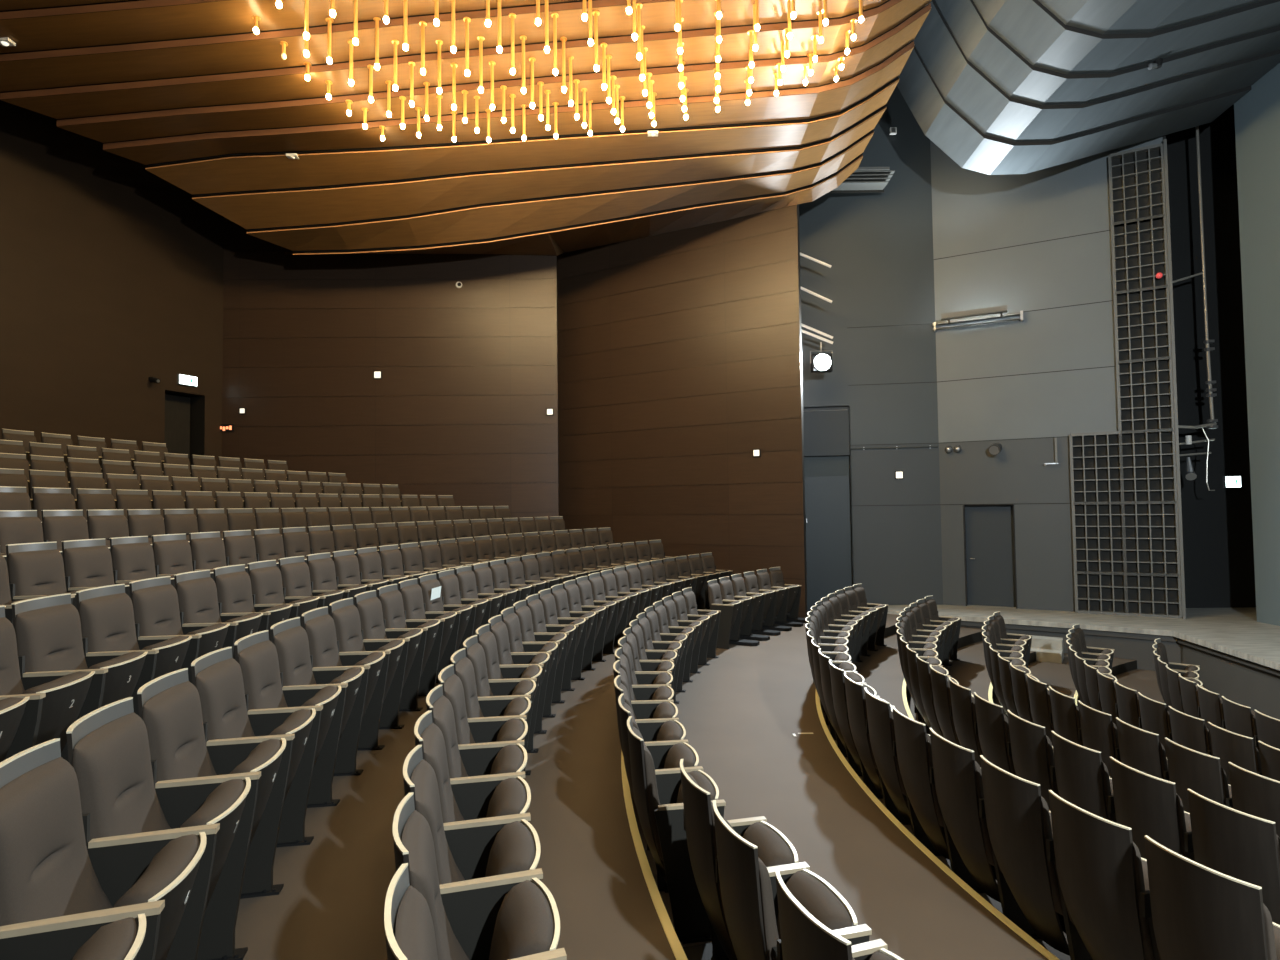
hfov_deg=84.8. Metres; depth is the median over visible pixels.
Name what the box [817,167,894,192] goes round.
ceiling vent
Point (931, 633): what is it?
seat cushion
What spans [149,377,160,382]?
security camera
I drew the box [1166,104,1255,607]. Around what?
wall
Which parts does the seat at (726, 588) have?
panel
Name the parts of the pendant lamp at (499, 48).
bulb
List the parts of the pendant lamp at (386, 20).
bulb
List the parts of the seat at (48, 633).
shell edge trim, panel, armrest, seat edge trim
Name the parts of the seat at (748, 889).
shell edge trim, panel, armrest, panel, seat edge trim, armrest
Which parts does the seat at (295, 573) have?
panel, armrest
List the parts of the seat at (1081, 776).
shell edge trim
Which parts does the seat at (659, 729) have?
shell edge trim, panel, armrest, seat edge trim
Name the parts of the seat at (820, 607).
panel, armrest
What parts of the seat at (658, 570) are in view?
panel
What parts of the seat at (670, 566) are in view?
panel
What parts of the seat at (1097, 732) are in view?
shell edge trim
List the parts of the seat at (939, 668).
panel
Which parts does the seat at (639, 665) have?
panel, armrest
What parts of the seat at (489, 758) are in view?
shell edge trim, panel, armrest, seat edge trim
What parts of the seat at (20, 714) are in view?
seat edge trim, armrest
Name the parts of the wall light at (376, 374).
lit panel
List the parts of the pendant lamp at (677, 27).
bulb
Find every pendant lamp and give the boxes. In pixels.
[253,16,260,33]
[276,0,281,8]
[280,41,287,59]
[302,33,310,56]
[304,0,308,39]
[304,62,310,80]
[325,80,331,99]
[326,18,333,63]
[330,0,335,16]
[346,100,352,115]
[347,40,353,85]
[353,0,357,44]
[362,108,367,128]
[367,65,374,102]
[373,17,380,69]
[379,126,385,140]
[383,0,388,23]
[385,80,391,116]
[392,40,398,90]
[399,96,405,128]
[403,0,407,50]
[408,61,414,106]
[415,107,421,137]
[419,21,426,74]
[423,82,429,120]
[434,0,438,25]
[436,40,442,93]
[436,95,442,129]
[451,0,455,52]
[451,63,456,109]
[451,111,456,141]
[462,90,467,122]
[463,17,470,75]
[474,96,479,132]
[477,36,483,92]
[485,0,490,26]
[485,109,491,142]
[489,61,495,109]
[497,0,501,52]
[500,85,506,122]
[509,13,515,74]
[509,94,515,132]
[520,35,526,93]
[521,104,526,140]
[529,57,535,108]
[535,0,540,25]
[537,81,543,120]
[544,0,549,52]
[544,90,550,129]
[551,13,558,75]
[553,102,558,138]
[560,37,566,92]
[569,56,573,105]
[573,79,579,119]
[581,88,586,127]
[582,0,586,20]
[588,0,592,45]
[588,100,592,135]
[592,10,599,71]
[600,43,606,89]
[606,54,611,103]
[610,75,615,114]
[615,84,619,123]
[619,96,624,131]
[626,0,631,13]
[632,0,636,39]
[636,3,641,59]
[640,25,644,80]
[643,47,647,95]
[646,72,651,107]
[649,80,653,117]
[652,92,656,126]
[675,0,679,30]
[677,42,683,88]
[678,0,682,53]
[678,17,682,70]
[680,61,684,101]
[682,76,686,111]
[684,88,688,119]
[714,11,720,62]
[714,55,720,91]
[714,68,718,102]
[714,84,719,111]
[715,0,721,42]
[715,34,719,78]
[716,0,721,18]
[744,79,749,104]
[746,66,751,95]
[748,30,753,67]
[749,49,752,82]
[753,4,757,50]
[755,0,759,30]
[773,73,777,95]
[776,63,781,84]
[781,41,784,71]
[783,28,788,56]
[786,0,791,38]
[791,0,795,18]
[802,65,807,84]
[807,53,813,75]
[811,34,817,61]
[817,10,823,42]
[823,0,827,25]
[834,66,838,81]
[838,56,844,69]
[845,30,849,54]
[850,19,856,40]
[859,0,863,22]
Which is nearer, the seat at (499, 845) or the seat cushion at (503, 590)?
the seat at (499, 845)
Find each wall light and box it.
[239,408,245,413]
[373,371,381,378]
[546,408,553,415]
[753,449,760,456]
[895,471,903,478]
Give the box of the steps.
[1030,635,1063,663]
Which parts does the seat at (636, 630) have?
panel, armrest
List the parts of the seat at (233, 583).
shell edge trim, panel, armrest, seat edge trim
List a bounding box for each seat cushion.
[0,697,22,710]
[4,595,50,604]
[22,671,89,693]
[72,917,135,959]
[88,651,142,668]
[113,834,198,907]
[142,636,187,649]
[180,779,244,827]
[186,623,225,634]
[224,613,259,622]
[229,739,280,773]
[259,604,289,611]
[268,709,310,735]
[289,596,316,603]
[302,686,337,705]
[317,590,341,595]
[329,667,360,683]
[341,584,364,589]
[354,652,381,665]
[365,579,385,583]
[376,639,401,650]
[386,575,405,579]
[397,629,420,638]
[407,571,424,574]
[417,620,437,627]
[435,612,454,618]
[452,605,470,610]
[468,599,485,604]
[484,594,500,598]
[485,821,534,876]
[486,778,525,817]
[489,880,553,959]
[490,745,522,774]
[496,718,523,741]
[500,589,515,592]
[504,697,527,715]
[512,680,532,694]
[515,584,530,588]
[521,665,539,677]
[529,653,546,663]
[539,642,555,651]
[549,633,564,640]
[559,625,573,631]
[569,618,583,624]
[579,612,593,617]
[591,606,603,610]
[601,601,614,605]
[652,686,671,699]
[653,672,670,684]
[653,702,674,718]
[656,720,682,740]
[657,661,671,670]
[661,651,674,659]
[664,743,695,768]
[667,642,679,649]
[673,634,685,640]
[676,771,714,802]
[680,627,691,633]
[688,621,699,626]
[696,616,707,620]
[743,822,793,866]
[777,871,851,938]
[833,645,846,651]
[834,638,846,643]
[834,653,848,660]
[837,631,847,636]
[838,662,853,670]
[841,626,850,630]
[846,620,855,624]
[846,672,861,681]
[862,684,873,695]
[870,951,893,959]
[923,643,934,648]
[923,649,935,656]
[925,636,936,641]
[926,657,939,664]
[929,631,939,635]
[933,666,946,674]
[935,626,943,630]
[1009,652,1021,657]
[1010,646,1021,650]
[1010,658,1023,664]
[1014,640,1024,644]
[1016,666,1028,673]
[1019,635,1029,639]
[1095,660,1107,665]
[1097,654,1108,659]
[1097,667,1109,672]
[1101,649,1111,653]
[1110,779,1112,794]
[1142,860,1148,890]
[1183,671,1196,677]
[1184,813,1190,831]
[1185,665,1197,670]
[1188,678,1200,685]
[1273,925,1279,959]
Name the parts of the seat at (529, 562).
panel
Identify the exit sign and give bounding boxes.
[177,374,197,386]
[1223,476,1240,487]
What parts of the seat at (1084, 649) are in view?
panel, armrest, panel, armrest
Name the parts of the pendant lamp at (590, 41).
bulb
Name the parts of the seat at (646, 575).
panel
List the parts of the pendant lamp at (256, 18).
bulb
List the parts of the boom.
cross arm, cross arm, cross arm, cross arm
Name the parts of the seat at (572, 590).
panel, armrest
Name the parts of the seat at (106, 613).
shell edge trim, panel, armrest, seat edge trim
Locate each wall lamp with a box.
[945,446,951,452]
[954,446,960,451]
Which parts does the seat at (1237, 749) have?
shell edge trim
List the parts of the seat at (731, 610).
panel, armrest, panel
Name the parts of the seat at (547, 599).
armrest, panel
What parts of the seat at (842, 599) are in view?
panel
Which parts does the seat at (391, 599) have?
panel, armrest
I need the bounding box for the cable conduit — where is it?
[850,445,937,449]
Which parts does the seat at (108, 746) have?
shell edge trim, panel, armrest, seat edge trim, foot plate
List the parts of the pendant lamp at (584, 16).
bulb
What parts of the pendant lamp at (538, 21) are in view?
bulb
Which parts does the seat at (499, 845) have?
shell edge trim, panel, armrest, seat edge trim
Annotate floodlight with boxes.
[810,342,832,372]
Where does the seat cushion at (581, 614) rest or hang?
on the seat at (560, 595)
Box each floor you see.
[235,603,706,959]
[524,607,787,959]
[630,614,1048,959]
[820,627,1070,959]
[906,641,1035,720]
[992,653,1136,705]
[1078,669,1167,710]
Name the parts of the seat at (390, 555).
armrest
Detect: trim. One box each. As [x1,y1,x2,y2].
[165,390,204,469]
[621,749,687,959]
[815,690,1059,959]
[848,230,1114,505]
[902,679,913,719]
[988,683,992,702]
[1074,690,1078,704]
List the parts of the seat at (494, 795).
shell edge trim, panel, armrest, seat edge trim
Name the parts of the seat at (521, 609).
panel, armrest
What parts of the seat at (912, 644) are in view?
panel, armrest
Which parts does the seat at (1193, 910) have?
panel, shell edge trim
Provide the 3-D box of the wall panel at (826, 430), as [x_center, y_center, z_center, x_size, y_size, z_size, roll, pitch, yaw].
[3.938,-1.078,15.843,1.510,1.080,0.122,-1,-2,9]
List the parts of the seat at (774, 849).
shell edge trim, panel, armrest, seat edge trim, armrest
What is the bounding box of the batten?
[941,305,1007,322]
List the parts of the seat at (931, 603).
panel, panel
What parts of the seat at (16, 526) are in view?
shell edge trim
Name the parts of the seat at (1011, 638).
panel, panel, armrest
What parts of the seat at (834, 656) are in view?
panel, armrest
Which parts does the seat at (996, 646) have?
panel, armrest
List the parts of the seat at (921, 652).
panel, armrest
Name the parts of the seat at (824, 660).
panel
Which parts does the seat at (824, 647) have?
panel, armrest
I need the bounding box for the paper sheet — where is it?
[431,586,440,599]
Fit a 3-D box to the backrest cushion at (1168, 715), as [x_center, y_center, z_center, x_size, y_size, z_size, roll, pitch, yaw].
[5.046,2.451,6.733,0.259,0.592,0.444,-1,-2,7]
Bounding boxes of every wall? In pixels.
[0,91,223,466]
[222,217,558,521]
[557,189,806,617]
[799,83,942,604]
[803,407,851,585]
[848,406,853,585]
[930,136,1162,611]
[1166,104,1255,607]
[1234,63,1279,625]
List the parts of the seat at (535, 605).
panel, armrest, foot plate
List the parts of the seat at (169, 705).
shell edge trim, panel, armrest, foot plate, seat edge trim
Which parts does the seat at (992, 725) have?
shell edge trim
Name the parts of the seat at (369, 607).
panel, armrest, foot plate, seat edge trim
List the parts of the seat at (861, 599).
panel, panel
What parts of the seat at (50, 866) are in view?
shell edge trim, panel, armrest, seat edge trim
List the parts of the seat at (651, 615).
panel, armrest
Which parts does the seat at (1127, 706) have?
shell edge trim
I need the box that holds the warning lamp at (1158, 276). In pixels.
[1155,273,1162,279]
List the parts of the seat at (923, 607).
panel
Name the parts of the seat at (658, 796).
shell edge trim, panel, armrest, panel, armrest, foot plate, seat edge trim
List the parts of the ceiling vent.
plate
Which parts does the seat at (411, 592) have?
panel, armrest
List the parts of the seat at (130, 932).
armrest, seat edge trim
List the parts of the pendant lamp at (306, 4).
bulb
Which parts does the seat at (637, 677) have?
panel, armrest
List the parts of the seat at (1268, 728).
shell edge trim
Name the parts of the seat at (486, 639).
panel, armrest, foot plate, seat edge trim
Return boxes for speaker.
[889,127,896,134]
[988,443,1001,455]
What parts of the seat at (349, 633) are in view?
shell edge trim, panel, armrest, foot plate, seat edge trim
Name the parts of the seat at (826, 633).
panel, armrest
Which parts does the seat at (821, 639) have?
panel, armrest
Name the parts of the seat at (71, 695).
panel, seat edge trim, armrest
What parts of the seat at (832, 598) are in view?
panel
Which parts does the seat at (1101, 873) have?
panel, shell edge trim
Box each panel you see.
[220,424,233,431]
[803,407,849,456]
[1069,139,1185,618]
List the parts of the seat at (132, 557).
shell edge trim, armrest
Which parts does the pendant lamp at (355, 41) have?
bulb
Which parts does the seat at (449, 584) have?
panel, armrest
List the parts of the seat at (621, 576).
panel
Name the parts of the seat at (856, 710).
shell edge trim, panel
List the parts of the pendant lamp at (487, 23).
bulb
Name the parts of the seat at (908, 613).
panel, armrest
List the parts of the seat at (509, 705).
shell edge trim, panel, armrest, seat edge trim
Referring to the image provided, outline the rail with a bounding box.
[932,310,1022,331]
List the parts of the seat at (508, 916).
shell edge trim, panel, armrest, seat edge trim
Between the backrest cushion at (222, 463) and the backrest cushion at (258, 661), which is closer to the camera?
the backrest cushion at (258, 661)
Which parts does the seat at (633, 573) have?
panel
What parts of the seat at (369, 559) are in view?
armrest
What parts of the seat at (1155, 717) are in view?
shell edge trim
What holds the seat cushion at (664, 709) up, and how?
on the seat at (642, 709)
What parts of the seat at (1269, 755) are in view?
shell edge trim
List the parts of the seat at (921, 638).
panel, armrest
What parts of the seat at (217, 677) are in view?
shell edge trim, panel, armrest, foot plate, seat edge trim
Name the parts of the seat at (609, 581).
panel, armrest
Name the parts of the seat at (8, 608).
panel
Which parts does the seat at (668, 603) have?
panel, armrest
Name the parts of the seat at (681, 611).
panel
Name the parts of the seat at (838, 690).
shell edge trim, panel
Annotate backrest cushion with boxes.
[0,444,25,453]
[0,457,29,479]
[0,473,28,494]
[0,492,30,509]
[0,517,43,552]
[0,554,11,604]
[0,617,24,695]
[0,757,112,925]
[2,433,36,450]
[8,549,66,595]
[15,604,87,672]
[30,446,63,456]
[30,459,67,478]
[30,475,68,492]
[33,493,75,519]
[42,436,72,453]
[43,516,88,548]
[63,546,114,587]
[67,449,98,462]
[68,462,100,476]
[70,476,105,498]
[72,712,170,840]
[77,494,115,518]
[78,439,106,455]
[79,593,139,651]
[88,515,128,545]
[102,452,131,465]
[102,464,132,481]
[107,478,139,498]
[111,442,137,457]
[111,542,155,580]
[117,494,151,517]
[128,514,164,542]
[132,584,183,636]
[134,454,161,467]
[134,466,162,482]
[141,479,171,498]
[142,445,167,459]
[142,681,216,782]
[153,495,184,516]
[153,540,192,574]
[164,467,190,483]
[164,514,197,539]
[172,480,200,498]
[176,577,221,623]
[191,469,216,484]
[191,537,226,568]
[195,658,254,740]
[197,513,228,537]
[202,482,227,499]
[215,571,254,612]
[217,470,240,485]
[219,460,241,474]
[224,535,256,564]
[228,513,256,536]
[229,483,253,499]
[238,640,287,709]
[242,471,264,486]
[250,566,284,603]
[254,483,277,500]
[255,533,284,560]
[256,512,282,533]
[265,473,286,487]
[271,497,294,513]
[274,626,315,685]
[278,484,300,500]
[280,562,312,596]
[283,532,310,556]
[287,474,307,487]
[301,485,321,500]
[305,614,341,666]
[308,475,327,488]
[308,558,337,589]
[309,530,334,554]
[319,497,340,513]
[328,475,346,488]
[329,511,351,524]
[332,605,365,651]
[333,529,356,551]
[334,555,360,584]
[344,486,362,499]
[351,511,371,528]
[356,528,378,549]
[357,597,386,639]
[358,552,382,579]
[362,497,381,511]
[363,487,381,499]
[372,510,391,527]
[377,526,398,546]
[379,590,406,628]
[380,549,403,574]
[382,487,400,499]
[391,510,410,526]
[395,885,437,959]
[398,525,418,544]
[401,547,423,570]
[401,584,425,619]
[401,810,468,959]
[410,510,428,525]
[411,759,464,884]
[417,524,436,541]
[420,579,443,611]
[421,545,441,567]
[421,723,464,822]
[428,510,445,524]
[433,695,468,777]
[436,524,454,541]
[439,574,461,604]
[440,543,459,564]
[444,674,474,744]
[446,509,462,523]
[454,523,471,539]
[455,657,483,717]
[457,570,478,598]
[458,541,476,561]
[467,643,492,696]
[471,522,488,538]
[474,567,493,592]
[475,539,493,558]
[479,509,494,522]
[479,631,502,678]
[488,521,504,537]
[491,564,509,588]
[491,621,513,664]
[492,538,509,556]
[495,509,510,521]
[503,613,524,651]
[504,521,519,535]
[506,561,524,583]
[508,536,525,554]
[516,605,535,641]
[520,520,535,534]
[522,558,539,580]
[524,535,540,552]
[528,599,546,632]
[535,520,550,533]
[537,556,554,576]
[540,534,555,550]
[540,593,558,624]
[550,519,564,532]
[552,553,568,573]
[553,588,570,617]
[555,533,570,548]
[565,584,581,610]
[566,551,582,570]
[570,532,584,547]
[577,580,593,605]
[581,550,596,568]
[584,531,598,545]
[589,576,605,600]
[595,548,610,565]
[598,530,612,544]
[602,573,617,595]
[609,546,623,563]
[614,570,629,591]
[617,667,635,718]
[618,683,631,708]
[619,654,635,700]
[622,545,637,562]
[622,643,638,684]
[623,702,638,729]
[626,567,641,588]
[626,633,641,670]
[632,625,647,659]
[632,726,662,860]
[636,544,650,559]
[639,565,653,584]
[639,617,653,649]
[646,611,661,640]
[650,542,663,557]
[651,563,665,581]
[655,605,669,632]
[664,561,678,578]
[664,600,678,625]
[674,595,687,619]
[676,559,690,576]
[684,591,697,614]
[685,771,730,938]
[688,557,702,573]
[701,555,715,571]
[708,583,722,608]
[720,580,734,599]
[721,816,778,959]
[732,577,745,595]
[744,574,758,592]
[757,572,771,589]
[770,570,784,586]
[809,621,817,643]
[810,615,821,643]
[813,610,824,636]
[817,605,828,629]
[823,601,834,624]
[829,597,841,619]
[837,593,849,614]
[845,590,857,610]
[854,587,867,606]
[864,692,877,768]
[891,711,905,795]
[900,621,910,647]
[900,627,905,638]
[902,615,912,640]
[906,611,917,634]
[911,606,923,629]
[918,602,930,624]
[926,599,939,620]
[926,733,943,826]
[930,672,940,728]
[948,682,959,745]
[972,697,983,756]
[975,761,993,865]
[986,630,993,648]
[987,624,997,649]
[990,619,1001,643]
[995,615,1007,638]
[995,796,1062,914]
[1004,714,1015,774]
[1026,677,1033,722]
[1046,735,1058,795]
[1047,690,1054,731]
[1063,842,1154,959]
[1070,638,1077,653]
[1071,632,1082,657]
[1075,628,1087,651]
[1075,704,1082,745]
[1102,761,1115,822]
[1112,722,1119,761]
[1137,696,1141,728]
[1156,648,1163,661]
[1157,903,1276,959]
[1158,642,1170,668]
[1160,743,1167,778]
[1167,711,1171,732]
[1176,793,1191,859]
[1196,688,1201,718]
[1205,727,1210,750]
[1220,700,1224,719]
[1221,767,1229,805]
[1252,714,1259,753]
[1254,746,1260,771]
[1276,834,1279,869]
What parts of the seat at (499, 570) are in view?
panel, armrest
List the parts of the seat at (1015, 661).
armrest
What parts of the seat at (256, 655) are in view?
shell edge trim, panel, armrest, foot plate, seat edge trim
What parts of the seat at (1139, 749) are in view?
shell edge trim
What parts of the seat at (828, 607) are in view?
panel, armrest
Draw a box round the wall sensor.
[456,282,461,287]
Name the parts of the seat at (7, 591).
panel, armrest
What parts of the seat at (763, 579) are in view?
panel, panel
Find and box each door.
[164,394,189,459]
[805,476,850,612]
[963,504,1016,608]
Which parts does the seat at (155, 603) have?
shell edge trim, panel, armrest, seat edge trim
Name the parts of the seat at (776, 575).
panel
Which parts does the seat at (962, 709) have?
shell edge trim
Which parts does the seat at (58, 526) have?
shell edge trim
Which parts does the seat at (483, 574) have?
panel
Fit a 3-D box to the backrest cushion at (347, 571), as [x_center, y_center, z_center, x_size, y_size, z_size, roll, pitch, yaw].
[-3.127,1.123,7.637,0.259,0.592,0.444,-1,-2,6]
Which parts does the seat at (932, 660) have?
panel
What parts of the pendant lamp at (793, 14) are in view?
bulb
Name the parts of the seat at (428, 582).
panel, armrest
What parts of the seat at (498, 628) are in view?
panel, armrest, foot plate, seat edge trim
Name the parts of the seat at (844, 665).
panel, armrest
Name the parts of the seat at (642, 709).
shell edge trim, panel, armrest, seat edge trim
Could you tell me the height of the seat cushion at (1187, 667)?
0.432 m
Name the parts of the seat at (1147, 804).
shell edge trim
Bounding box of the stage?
[887,605,1279,719]
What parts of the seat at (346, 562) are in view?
panel, armrest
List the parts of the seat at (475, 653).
shell edge trim, panel, armrest, seat edge trim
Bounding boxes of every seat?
[0,440,30,469]
[0,453,29,492]
[0,468,32,509]
[0,486,41,522]
[0,510,62,556]
[0,554,74,604]
[0,605,12,623]
[0,605,107,761]
[0,693,45,761]
[0,738,219,959]
[0,900,164,959]
[2,429,36,460]
[6,542,94,608]
[11,593,158,715]
[29,442,67,476]
[29,470,76,509]
[30,455,69,487]
[32,487,86,520]
[41,432,72,462]
[41,510,109,549]
[62,538,135,596]
[66,697,260,959]
[67,445,101,472]
[67,457,106,488]
[69,472,116,508]
[76,488,126,518]
[76,584,201,682]
[77,436,106,464]
[87,509,152,547]
[102,448,133,474]
[102,460,140,489]
[106,473,152,508]
[110,536,174,587]
[111,439,137,466]
[116,489,163,518]
[127,509,189,543]
[129,576,237,657]
[133,462,171,488]
[134,450,163,475]
[137,668,294,898]
[140,475,185,508]
[142,442,167,467]
[152,490,196,517]
[152,534,213,579]
[163,464,201,490]
[163,509,223,541]
[164,453,190,473]
[172,476,215,508]
[174,570,270,658]
[185,491,214,516]
[189,532,247,572]
[191,465,228,491]
[191,647,322,847]
[192,455,216,473]
[196,509,253,537]
[201,478,244,507]
[213,564,299,641]
[216,492,243,515]
[217,467,253,489]
[219,457,241,478]
[223,530,278,567]
[227,508,281,536]
[228,479,270,507]
[234,630,347,807]
[241,468,277,488]
[244,458,265,476]
[244,492,269,514]
[248,560,325,626]
[254,480,295,507]
[254,528,306,562]
[255,508,307,534]
[265,469,300,490]
[267,460,287,476]
[270,493,305,514]
[271,617,369,775]
[278,481,318,507]
[279,556,349,614]
[281,508,308,532]
[282,527,332,559]
[287,471,322,493]
[295,493,317,513]
[301,482,340,504]
[302,606,390,750]
[305,508,331,531]
[307,552,371,605]
[308,472,343,492]
[308,526,356,556]
[318,494,350,514]
[322,482,342,500]
[328,473,346,493]
[328,507,354,529]
[330,597,409,728]
[332,525,378,552]
[332,549,392,597]
[341,494,361,511]
[343,483,362,503]
[350,507,376,529]
[354,590,427,711]
[355,524,399,549]
[356,547,412,590]
[362,494,390,512]
[363,484,382,506]
[371,507,396,527]
[376,523,419,547]
[377,584,444,695]
[379,544,431,584]
[382,484,401,506]
[382,495,400,511]
[384,863,566,959]
[391,507,416,527]
[392,792,559,959]
[397,522,438,545]
[399,578,460,682]
[400,542,449,579]
[401,495,419,511]
[403,745,540,884]
[409,507,434,525]
[414,710,530,822]
[416,521,456,543]
[419,573,476,650]
[420,495,437,511]
[420,540,466,574]
[426,684,526,777]
[428,506,452,524]
[435,520,474,542]
[437,569,491,635]
[438,495,454,510]
[438,664,527,744]
[439,539,483,570]
[445,506,470,524]
[451,648,530,746]
[453,520,490,540]
[455,566,506,617]
[457,537,493,567]
[462,506,478,523]
[463,635,536,774]
[470,519,491,540]
[473,562,521,608]
[474,536,510,564]
[476,624,543,752]
[478,506,503,523]
[487,518,507,538]
[488,615,551,733]
[489,559,535,600]
[491,534,522,560]
[494,506,518,521]
[501,607,559,717]
[503,518,523,537]
[505,557,549,597]
[508,533,536,557]
[513,600,568,702]
[519,517,538,535]
[521,554,562,587]
[523,532,550,555]
[526,594,578,690]
[534,517,553,534]
[536,552,576,588]
[538,588,587,679]
[539,531,565,554]
[550,516,568,533]
[551,550,589,580]
[551,584,597,669]
[554,530,579,551]
[563,579,608,661]
[566,548,602,576]
[569,529,593,549]
[576,576,618,653]
[580,546,615,572]
[583,528,607,548]
[588,572,629,646]
[594,545,628,570]
[598,527,621,546]
[601,569,640,627]
[608,543,640,567]
[613,566,651,613]
[613,660,677,718]
[614,675,685,752]
[615,647,673,700]
[618,636,672,684]
[618,693,698,849]
[622,542,651,565]
[623,627,673,670]
[625,564,662,605]
[627,716,725,943]
[629,619,677,688]
[635,541,663,562]
[636,612,682,703]
[638,562,674,604]
[644,606,688,691]
[649,540,674,560]
[650,559,685,595]
[653,600,695,681]
[662,595,703,672]
[663,557,697,593]
[672,591,711,665]
[675,556,708,609]
[680,759,807,959]
[682,587,720,664]
[688,554,720,602]
[700,552,732,608]
[707,579,759,648]
[713,800,871,959]
[719,576,769,640]
[731,574,780,634]
[743,571,791,630]
[756,569,802,626]
[769,567,805,622]
[775,869,903,959]
[805,616,848,651]
[805,623,850,711]
[807,611,847,643]
[807,630,855,724]
[810,605,849,646]
[811,639,864,739]
[815,601,853,654]
[818,648,876,756]
[821,597,858,667]
[827,593,864,661]
[829,659,892,775]
[835,589,871,655]
[844,586,879,649]
[844,672,892,798]
[853,583,888,650]
[865,687,929,824]
[892,706,949,859]
[896,622,937,656]
[897,616,936,648]
[897,629,941,712]
[899,611,937,648]
[900,636,948,722]
[904,607,941,656]
[906,644,958,734]
[909,603,946,664]
[916,599,953,665]
[916,654,973,736]
[924,595,961,665]
[929,728,1000,902]
[930,665,959,745]
[949,677,983,766]
[974,692,1052,774]
[979,755,1069,955]
[982,625,1022,657]
[982,631,1025,705]
[984,620,1023,653]
[984,637,1030,713]
[987,616,1026,659]
[989,645,1038,717]
[993,611,1031,667]
[998,653,1048,716]
[1007,710,1058,810]
[1010,663,1033,722]
[1027,673,1054,745]
[1046,790,1154,959]
[1049,686,1082,745]
[1051,731,1115,822]
[1066,633,1109,665]
[1066,639,1111,687]
[1068,628,1109,661]
[1069,645,1116,703]
[1072,624,1114,669]
[1075,652,1118,706]
[1078,700,1119,777]
[1084,660,1102,711]
[1097,670,1119,726]
[1108,756,1191,859]
[1114,680,1141,728]
[1115,717,1167,778]
[1138,692,1171,756]
[1140,835,1279,959]
[1152,644,1198,677]
[1153,650,1202,709]
[1154,638,1199,676]
[1158,657,1206,708]
[1163,738,1231,812]
[1166,664,1183,712]
[1169,706,1210,753]
[1179,673,1201,718]
[1184,789,1279,924]
[1197,684,1224,729]
[1207,722,1260,784]
[1222,696,1259,753]
[1226,762,1279,836]
[1254,710,1279,748]
[1257,741,1279,780]
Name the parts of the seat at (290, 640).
shell edge trim, panel, armrest, foot plate, seat edge trim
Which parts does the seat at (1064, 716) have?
shell edge trim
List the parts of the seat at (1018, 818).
shell edge trim, panel, foot plate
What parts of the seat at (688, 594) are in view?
panel, panel, armrest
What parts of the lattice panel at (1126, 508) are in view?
edge post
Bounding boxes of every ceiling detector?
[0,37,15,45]
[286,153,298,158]
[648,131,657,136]
[1147,58,1162,69]
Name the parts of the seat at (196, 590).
shell edge trim, panel, armrest, seat edge trim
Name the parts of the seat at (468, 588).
panel, armrest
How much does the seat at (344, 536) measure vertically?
1.049 m
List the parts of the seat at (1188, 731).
shell edge trim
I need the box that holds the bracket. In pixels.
[1044,438,1057,465]
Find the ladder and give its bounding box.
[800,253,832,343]
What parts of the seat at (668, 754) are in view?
shell edge trim, panel, armrest, seat edge trim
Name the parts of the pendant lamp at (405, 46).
bulb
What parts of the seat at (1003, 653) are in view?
panel, armrest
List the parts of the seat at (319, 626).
shell edge trim, panel, armrest, foot plate, seat edge trim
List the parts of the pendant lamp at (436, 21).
bulb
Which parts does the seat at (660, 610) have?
panel, armrest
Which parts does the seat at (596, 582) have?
armrest, panel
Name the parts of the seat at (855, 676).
panel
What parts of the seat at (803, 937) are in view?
shell edge trim, panel, armrest, seat edge trim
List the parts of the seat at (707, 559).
panel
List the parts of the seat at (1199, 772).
shell edge trim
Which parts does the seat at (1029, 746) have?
shell edge trim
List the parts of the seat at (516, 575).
panel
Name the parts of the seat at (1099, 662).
panel, armrest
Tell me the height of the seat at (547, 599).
1.049 m
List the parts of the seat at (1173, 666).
panel, armrest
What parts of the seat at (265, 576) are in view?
panel, armrest, seat edge trim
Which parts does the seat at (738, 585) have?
panel, panel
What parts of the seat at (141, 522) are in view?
shell edge trim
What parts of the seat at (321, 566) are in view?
panel, armrest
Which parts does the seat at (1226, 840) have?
shell edge trim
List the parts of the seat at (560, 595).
armrest, panel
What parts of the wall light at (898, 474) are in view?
lit panel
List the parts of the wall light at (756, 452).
lit panel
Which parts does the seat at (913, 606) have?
armrest, panel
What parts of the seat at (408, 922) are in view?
shell edge trim, armrest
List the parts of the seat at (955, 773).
shell edge trim, panel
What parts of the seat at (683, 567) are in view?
panel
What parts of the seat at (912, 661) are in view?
panel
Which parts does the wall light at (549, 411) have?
lit panel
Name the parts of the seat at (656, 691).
panel, armrest, seat edge trim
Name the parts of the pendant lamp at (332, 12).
bulb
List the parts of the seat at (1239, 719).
shell edge trim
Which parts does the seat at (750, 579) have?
panel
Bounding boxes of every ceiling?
[0,0,931,255]
[896,0,1279,174]
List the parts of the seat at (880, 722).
shell edge trim, panel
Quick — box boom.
[1172,126,1217,490]
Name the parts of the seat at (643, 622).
panel, armrest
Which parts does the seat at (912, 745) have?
shell edge trim, panel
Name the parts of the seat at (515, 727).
shell edge trim, panel, armrest, seat edge trim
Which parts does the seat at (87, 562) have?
shell edge trim, armrest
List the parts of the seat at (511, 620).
panel, armrest, foot plate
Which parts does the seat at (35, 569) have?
shell edge trim, armrest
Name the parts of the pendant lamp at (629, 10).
bulb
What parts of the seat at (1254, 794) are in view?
shell edge trim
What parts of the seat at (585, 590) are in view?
panel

